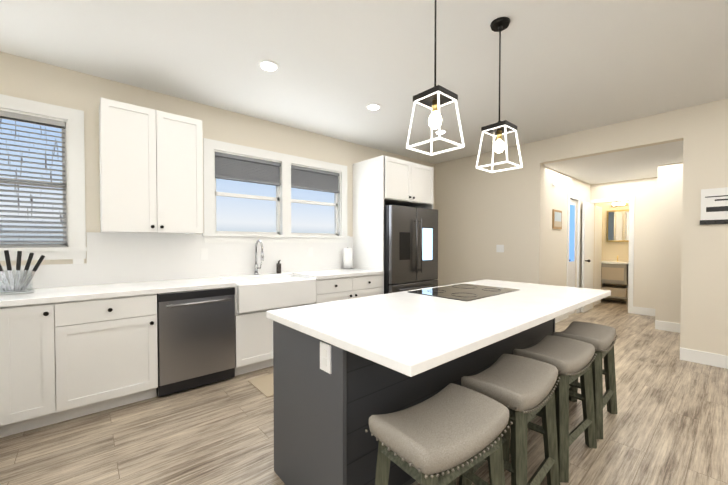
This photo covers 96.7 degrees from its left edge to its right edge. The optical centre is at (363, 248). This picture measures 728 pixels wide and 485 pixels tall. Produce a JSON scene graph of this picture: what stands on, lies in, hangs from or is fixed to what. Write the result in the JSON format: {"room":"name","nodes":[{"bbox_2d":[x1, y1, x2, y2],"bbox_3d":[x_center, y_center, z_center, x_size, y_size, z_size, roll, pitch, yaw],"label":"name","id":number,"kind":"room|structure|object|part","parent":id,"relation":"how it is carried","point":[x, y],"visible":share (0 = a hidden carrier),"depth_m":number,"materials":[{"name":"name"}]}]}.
{"room":"kitchen","nodes":[
{"label":"kitchen","id":0,"kind":"room"},
{"bbox_2d":[0,51,434,265],"bbox_3d":[-1.019,-0.164,4.123,6.430,2.740,0.160,-1,1,-41],"label":"wall","id":1,"kind":"structure","parent":0,"point":[28,79],"depth_m":3.02,"materials":[{"name":"beige paint"}]},
{"bbox_2d":[99,97,167,236],"bbox_3d":[-2.063,-0.683,2.879,0.437,1.080,0.336,-1,1,-41],"label":"upper cabinet","id":2,"kind":"object","parent":1,"relation":"attached to","point":[133,150],"depth_m":2.75,"materials":[{"name":"white wood"}]},
{"bbox_2d":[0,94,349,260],"bbox_3d":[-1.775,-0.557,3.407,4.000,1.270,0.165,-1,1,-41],"label":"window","id":3,"kind":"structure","parent":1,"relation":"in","point":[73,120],"depth_m":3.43,"materials":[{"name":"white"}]},
{"bbox_2d":[0,110,66,247],"bbox_3d":[-2.675,-0.536,2.626,0.375,1.055,0.050,-1,1,-41],"label":"window blinds","id":4,"kind":"object","parent":3,"relation":"attached to","point":[3,114],"depth_m":2.61,"materials":[{"name":"grey plastic"}]},
{"bbox_3d":[-1.802,-0.550,3.439,3.730,1.055,0.040,-1,1,-41],"label":"window sash","id":5,"kind":"part","parent":3,"relation":"part of","materials":[{"name":"white wood"}]},
{"bbox_2d":[215,152,280,185],"bbox_3d":[-1.337,-0.910,3.775,0.763,0.287,0.050,-1,1,-41],"label":"window blinds","id":6,"kind":"object","parent":3,"relation":"attached to","point":[239,168],"depth_m":3.74,"materials":[{"name":"grey fabric"}]},
{"bbox_2d":[291,165,338,192],"bbox_3d":[-0.656,-0.920,4.364,0.738,0.287,0.050,-1,1,-41],"label":"window blinds","id":7,"kind":"object","parent":3,"relation":"attached to","point":[301,177],"depth_m":4.34,"materials":[{"name":"grey fabric"}]},
{"bbox_2d":[2,232,352,288],"bbox_3d":[-0.916,0.094,2.510,4.068,0.460,2.418,-1,1,-41],"label":"backsplash","id":8,"kind":"structure","parent":1,"relation":"attached to","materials":[{"name":"white tile"}]},
{"bbox_2d":[160,112,203,236],"bbox_3d":[-1.818,-0.686,3.090,0.437,1.080,0.336,-1,1,-41],"label":"upper cabinet","id":9,"kind":"object","parent":1,"relation":"attached to","point":[184,135],"depth_m":3.01,"materials":[{"name":"white wood"}]},
{"bbox_2d":[353,155,415,208],"bbox_3d":[0.280,-0.949,4.687,0.572,0.570,0.656,-1,1,-41],"label":"upper cabinet","id":10,"kind":"object","parent":1,"relation":"attached to","point":[383,180],"depth_m":4.46,"materials":[{"name":"white wood"}]},
{"bbox_2d":[400,163,432,207],"bbox_3d":[0.626,-0.954,4.987,0.572,0.570,0.656,-1,1,-41],"label":"upper cabinet","id":11,"kind":"object","parent":1,"relation":"attached to","point":[424,174],"depth_m":4.80,"materials":[{"name":"white wood"}]},
{"bbox_2d":[0,299,727,484],"bbox_3d":[3.365,1.278,2.874,11.400,0.100,7.900,-1,1,-41],"label":"floor","id":12,"kind":"structure","parent":0,"point":[667,424],"depth_m":2.14,"materials":[{"name":"brown wood"}]},
{"bbox_2d":[0,301,71,437],"bbox_3d":[-2.415,0.801,2.368,0.382,0.870,0.688,-1,1,-41],"label":"base cabinet","id":13,"kind":"object","parent":12,"relation":"on","point":[36,346],"depth_m":2.17,"materials":[{"name":"white wood"}]},
{"bbox_2d":[68,297,147,418],"bbox_3d":[-2.127,0.797,2.644,0.662,0.870,0.646,-1,1,-41],"label":"base cabinet","id":14,"kind":"object","parent":12,"relation":"on","point":[109,336],"depth_m":2.42,"materials":[{"name":"white wood"}]},
{"bbox_2d":[148,285,243,398],"bbox_3d":[-1.640,0.792,3.060,0.744,0.865,0.654,-1,1,-41],"label":"base cabinet","id":15,"kind":"object","parent":12,"relation":"on","point":[155,295],"depth_m":2.78,"materials":[{"name":"white wood"}]},
{"bbox_2d":[0,269,383,304],"bbox_3d":[-1.489,0.332,3.178,4.064,0.040,0.661,-1,1,-41],"label":"countertop","id":16,"kind":"structure","parent":15,"relation":"on","point":[122,288],"depth_m":2.73,"materials":[{"name":"white stone"}]},
{"bbox_2d":[0,250,44,294],"bbox_3d":[-2.541,0.168,2.311,0.379,0.314,0.080,-1,1,-41],"label":"knife block","id":17,"kind":"object","parent":16,"relation":"on","point":[17,281],"visible":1,"depth_m":2.33,"materials":[{"name":"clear plastic"}]},
{"bbox_2d":[252,241,263,272],"bbox_3d":[-1.177,0.100,3.694,0.097,0.407,0.212,-1,1,-41],"label":"faucet","id":18,"kind":"object","parent":16,"relation":"on","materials":[{"name":"silver metal"}]},
{"bbox_2d":[228,273,315,312],"bbox_3d":[-1.025,0.464,3.491,0.840,0.265,0.565,-1,1,-41],"label":"sink","id":19,"kind":"object","parent":16,"relation":"in","point":[253,294],"depth_m":3.29,"materials":[{"name":"white ceramic"}]},
{"bbox_2d":[276,260,280,273],"bbox_3d":[-1.021,0.219,3.895,0.056,0.159,0.069,-1,1,-41],"label":"soap dispenser","id":20,"kind":"object","parent":16,"relation":"on","point":[278,266],"depth_m":3.88,"materials":[{"name":"grey plastic"}]},
{"bbox_2d":[156,287,234,396],"bbox_3d":[-1.601,0.793,3.015,0.610,0.865,0.641,-1,1,-41],"label":"dishwasher","id":21,"kind":"object","parent":15,"relation":"in","point":[195,327],"depth_m":2.78,"materials":[{"name":"grey metal"}]},
{"bbox_2d":[244,309,276,372],"bbox_3d":[-1.218,0.783,3.430,0.502,0.870,0.646,-1,1,-41],"label":"base cabinet","id":22,"kind":"object","parent":12,"relation":"on","point":[258,329],"depth_m":3.18,"materials":[{"name":"white wood"}]},
{"bbox_2d":[248,374,273,397],"bbox_3d":[-0.647,1.220,3.081,0.760,0.008,0.420,-1,1,-41],"label":"area rug","id":23,"kind":"object","parent":12,"relation":"on","point":[264,385],"visible":0.36,"depth_m":2.90,"materials":[{"name":"beige fabric"}]},
{"bbox_2d":[292,281,323,306],"bbox_3d":[-0.908,0.778,3.697,0.564,0.870,0.646,-1,1,-41],"label":"base cabinet","id":24,"kind":"object","parent":12,"relation":"on","point":[319,284],"depth_m":3.62,"materials":[{"name":"white wood"}]},
{"bbox_2d":[324,277,359,302],"bbox_3d":[-0.545,0.773,4.011,0.644,0.870,0.646,-1,1,-41],"label":"base cabinet","id":25,"kind":"object","parent":12,"relation":"on","point":[336,288],"depth_m":3.82,"materials":[{"name":"white wood"}]},
{"bbox_2d":[360,273,383,296],"bbox_3d":[-0.175,0.767,4.331,0.582,0.870,0.646,-1,1,-41],"label":"base cabinet","id":26,"kind":"object","parent":12,"relation":"on","point":[369,286],"depth_m":4.14,"materials":[{"name":"white wood"}]},
{"bbox_2d":[384,205,437,293],"bbox_3d":[0.521,0.307,4.780,1.000,1.775,0.771,-1,1,-41],"label":"refrigerator","id":27,"kind":"object","parent":12,"relation":"on","point":[410,248],"visible":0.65,"depth_m":4.43,"materials":[{"name":"grey metal"}]},
{"bbox_2d":[273,319,554,484],"bbox_3d":[0.575,0.807,2.341,2.348,0.860,0.675,-1,1,-41],"label":"kitchen island","id":28,"kind":"object","parent":12,"relation":"on","point":[344,370],"depth_m":1.52,"materials":[{"name":"grey"}]},
{"bbox_2d":[266,279,609,378],"bbox_3d":[0.709,0.360,2.185,2.400,0.040,1.055,-1,1,-41],"label":"island countertop","id":29,"kind":"structure","parent":28,"relation":"on","point":[406,333],"depth_m":1.60,"materials":[{"name":"white stone"}]},
{"bbox_2d":[414,283,521,302],"bbox_3d":[0.788,0.330,2.528,0.770,0.008,0.510,-1,1,-41],"label":"cooktop","id":30,"kind":"object","parent":29,"relation":"in","point":[467,291],"depth_m":2.48,"materials":[{"name":"black glass"}]},
{"bbox_2d":[365,383,512,484],"bbox_3d":[0.289,0.931,1.228,0.522,0.656,0.322,-1,1,-37],"label":"stool","id":31,"kind":"object","parent":12,"relation":"on","point":[450,433],"visible":1,"depth_m":1.16,"materials":[{"name":"fabric"}]},
{"bbox_3d":[0.289,0.963,1.228,0.522,0.591,0.322,-1,1,-37],"label":"frame","id":32,"kind":"part","parent":31,"relation":"part of","materials":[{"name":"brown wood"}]},
{"bbox_2d":[459,354,559,484],"bbox_3d":[0.728,0.924,1.607,0.522,0.656,0.322,-1,1,-44],"label":"stool","id":33,"kind":"object","parent":12,"relation":"on","point":[521,388],"visible":0.85,"depth_m":1.54,"materials":[{"name":"fabric"}]},
{"bbox_3d":[0.728,0.651,1.602,0.500,0.127,0.310,-1,1,-44],"label":"seat","id":34,"kind":"part","parent":33,"relation":"part of","materials":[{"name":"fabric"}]},
{"bbox_2d":[510,335,596,482],"bbox_3d":[1.167,0.918,1.986,0.522,0.656,0.322,-1,1,-39],"label":"stool","id":35,"kind":"object","parent":12,"relation":"on","point":[570,359],"visible":0.71,"depth_m":1.89,"materials":[{"name":"fabric"}]},
{"bbox_3d":[1.167,0.645,1.981,0.500,0.127,0.310,-1,1,-39],"label":"seat","id":36,"kind":"part","parent":35,"relation":"part of","materials":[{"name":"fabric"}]},
{"bbox_2d":[552,321,616,438],"bbox_3d":[1.613,0.911,2.372,0.522,0.656,0.322,-1,1,-43],"label":"stool","id":37,"kind":"object","parent":12,"relation":"on","point":[600,337],"visible":0.65,"depth_m":2.30,"materials":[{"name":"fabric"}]},
{"bbox_3d":[1.613,0.638,2.367,0.500,0.127,0.310,-1,1,-43],"label":"seat","id":38,"kind":"part","parent":37,"relation":"part of","materials":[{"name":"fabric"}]},
{"bbox_2d":[601,256,628,304],"bbox_3d":[5.414,0.656,6.974,0.515,1.000,0.590,-1,1,-41],"label":"bathroom vanity","id":39,"kind":"object","parent":12,"relation":"on","point":[614,272],"visible":0.58,"depth_m":6.79,"materials":[{"name":"beige wood"}]},
{"bbox_2d":[0,0,727,163],"bbox_3d":[1.454,-1.543,1.174,6.350,0.120,7.900,-1,1,-41],"label":"ceiling","id":40,"kind":"structure","parent":0,"point":[570,66],"depth_m":2.55,"materials":[{"name":"white paint"}]},
{"bbox_2d":[258,60,278,71],"bbox_3d":[-0.786,-1.506,2.675,0.169,0.009,0.169,0,1,4],"label":"recessed light","id":41,"kind":"object","parent":40,"relation":"in","point":[268,65],"depth_m":2.67,"materials":[{"name":"white"}]},
{"bbox_2d":[366,104,380,110],"bbox_3d":[0.102,-1.520,3.482,0.169,0.009,0.169,0,1,4],"label":"recessed light","id":42,"kind":"object","parent":40,"relation":"in","point":[373,107],"depth_m":3.48,"materials":[{"name":"white"}]},
{"bbox_2d":[406,0,464,155],"bbox_3d":[0.376,-1.011,1.705,0.222,0.960,0.222,-1,1,-41],"label":"pendant light","id":43,"kind":"object","parent":40,"relation":"hanging from","point":[435,98],"visible":1,"depth_m":1.70,"materials":[{"name":"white metal"}]},
{"bbox_2d":[434,130,446,133],"bbox_3d":[1.010,-1.534,4.266,0.169,0.009,0.169,0,1,4],"label":"recessed light","id":44,"kind":"object","parent":40,"relation":"in","point":[441,131],"depth_m":4.27,"materials":[{"name":"white"}]},
{"bbox_2d":[476,17,522,172],"bbox_3d":[0.905,-1.019,2.163,0.222,0.960,0.222,-1,1,-41],"label":"pendant light","id":45,"kind":"object","parent":40,"relation":"hanging from","point":[499,129],"visible":1,"depth_m":2.15,"materials":[{"name":"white metal"}]},
{"bbox_2d":[435,98,727,355],"bbox_3d":[3.877,-0.148,3.160,0.120,2.740,7.700,-1,1,-41],"label":"wall","id":46,"kind":"structure","parent":0,"point":[482,214],"depth_m":4.42,"materials":[{"name":"beige paint"}]},
{"bbox_2d":[496,245,503,251],"bbox_3d":[2.135,-0.001,5.080,0.008,0.120,0.120,-1,1,-41],"label":"switch plate","id":47,"kind":"object","parent":46,"relation":"attached to","point":[499,248],"visible":1,"depth_m":5.08,"materials":[{"name":"white plastic"}]},
{"bbox_2d":[680,347,727,368],"bbox_3d":[4.829,1.178,1.976,0.016,0.130,4.170,-1,1,-41],"label":"baseboard","id":48,"kind":"structure","parent":46,"relation":"attached to","point":[707,358],"depth_m":3.41,"materials":[{"name":"white"}]},
{"bbox_2d":[700,187,727,224],"bbox_3d":[3.634,-0.435,3.302,0.052,0.370,0.290,-1,1,-41],"label":"wall sign","id":49,"kind":"object","parent":46,"relation":"attached to","point":[714,205],"visible":0.98,"depth_m":3.34,"materials":[{"name":"white"}]},
{"bbox_2d":[595,201,628,301],"bbox_3d":[5.729,-0.056,7.075,0.100,2.420,1.800,-1,1,-41],"label":"wall","id":50,"kind":"structure","parent":0,"point":[611,251],"depth_m":7.21,"materials":[{"name":"beige paint"}]},
{"bbox_2d":[606,209,628,241],"bbox_3d":[5.599,-0.496,7.114,0.034,0.700,0.440,-1,1,-41],"label":"bathroom mirror","id":51,"kind":"object","parent":50,"relation":"attached to","point":[617,228],"visible":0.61,"depth_m":7.12,"materials":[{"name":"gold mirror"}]},
{"bbox_2d":[611,202,626,205],"bbox_3d":[5.570,-0.973,7.080,0.112,0.075,0.280,-1,1,-41],"label":"sconce","id":52,"kind":"object","parent":50,"relation":"attached to","point":[619,204],"visible":1,"depth_m":7.05,"materials":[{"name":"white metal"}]},
{"bbox_2d":[542,162,682,322],"bbox_3d":[4.586,-0.009,4.383,2.550,2.420,3.420,-1,1,-41],"label":"wall","id":53,"kind":"structure","parent":0,"point":[657,242],"depth_m":5.20,"materials":[{"name":"beige paint"}]},
{"bbox_2d":[552,177,556,185],"bbox_3d":[2.963,-1.040,5.043,0.120,0.120,0.029,-1,1,-41],"label":"door chime","id":54,"kind":"object","parent":53,"relation":"attached to","point":[554,181],"visible":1,"depth_m":5.01,"materials":[{"name":"white plastic"}]},
{"bbox_2d":[552,209,561,228],"bbox_3d":[3.082,-0.462,5.161,0.360,0.300,0.022,-1,1,-41],"label":"picture","id":55,"kind":"object","parent":53,"relation":"attached to","point":[556,219],"visible":1,"depth_m":5.11,"materials":[{"name":"beige wood"}]},
{"bbox_2d":[555,313,566,322],"bbox_3d":[3.022,1.123,5.142,1.150,0.130,0.016,-1,1,-41],"label":"baseboard","id":56,"kind":"structure","parent":53,"relation":"attached to","point":[560,318],"depth_m":5.31,"materials":[{"name":"white wood"}]},
{"bbox_2d":[569,199,575,314],"bbox_3d":[3.661,0.154,5.724,0.468,2.040,0.085,-1,1,-41],"label":"door","id":57,"kind":"structure","parent":53,"relation":"in","point":[572,233],"depth_m":5.75,"materials":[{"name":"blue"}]},
{"bbox_2d":[581,202,593,312],"bbox_3d":[4.252,0.154,6.077,0.595,2.025,0.119,-1,1,-41],"label":"door leaf","id":58,"kind":"structure","parent":53,"relation":"in","point":[587,244],"depth_m":6.03,"materials":[{"name":"white wood"}]},
{"bbox_2d":[594,206,601,305],"bbox_3d":[4.764,0.144,6.651,0.680,2.025,0.035,-1,1,-41],"label":"bathroom door","id":59,"kind":"structure","parent":53,"relation":"in","point":[598,248],"depth_m":6.68,"materials":[{"name":"white wood"}]},
{"bbox_2d":[566,193,634,317],"bbox_3d":[4.159,0.119,5.675,1.310,2.120,0.670,-1,1,-41],"label":"door frame","id":60,"kind":"structure","parent":53,"relation":"attached to","point":[631,199],"depth_m":5.86,"materials":[{"name":"white wood"}]},
{"bbox_2d":[633,306,654,315],"bbox_3d":[5.012,1.113,5.695,0.016,0.130,0.440,-1,1,-41],"label":"baseboard","id":61,"kind":"structure","parent":53,"relation":"attached to","point":[636,310],"depth_m":5.74,"materials":[{"name":"white wood"}]},
{"bbox_2d":[655,320,679,332],"bbox_3d":[4.974,1.142,4.057,0.016,0.130,1.990,-1,1,-41],"label":"baseboard","id":62,"kind":"structure","parent":53,"relation":"attached to","point":[660,325],"depth_m":4.70,"materials":[{"name":"white"}]},
{"bbox_2d":[544,140,683,183],"bbox_3d":[5.277,-1.298,5.473,5.050,0.120,4.200,-1,1,-41],"label":"ceiling","id":63,"kind":"structure","parent":0,"point":[637,163],"depth_m":4.72,"materials":[{"name":"white paint"}]},
{"label":"outside","id":64,"kind":"structure","parent":0,"visible":0},
{"bbox_2d":[0,118,333,243],"bbox_3d":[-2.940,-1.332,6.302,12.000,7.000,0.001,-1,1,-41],"label":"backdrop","id":65,"kind":"structure","parent":64,"point":[243,214],"depth_m":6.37,"materials":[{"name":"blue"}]}
]}

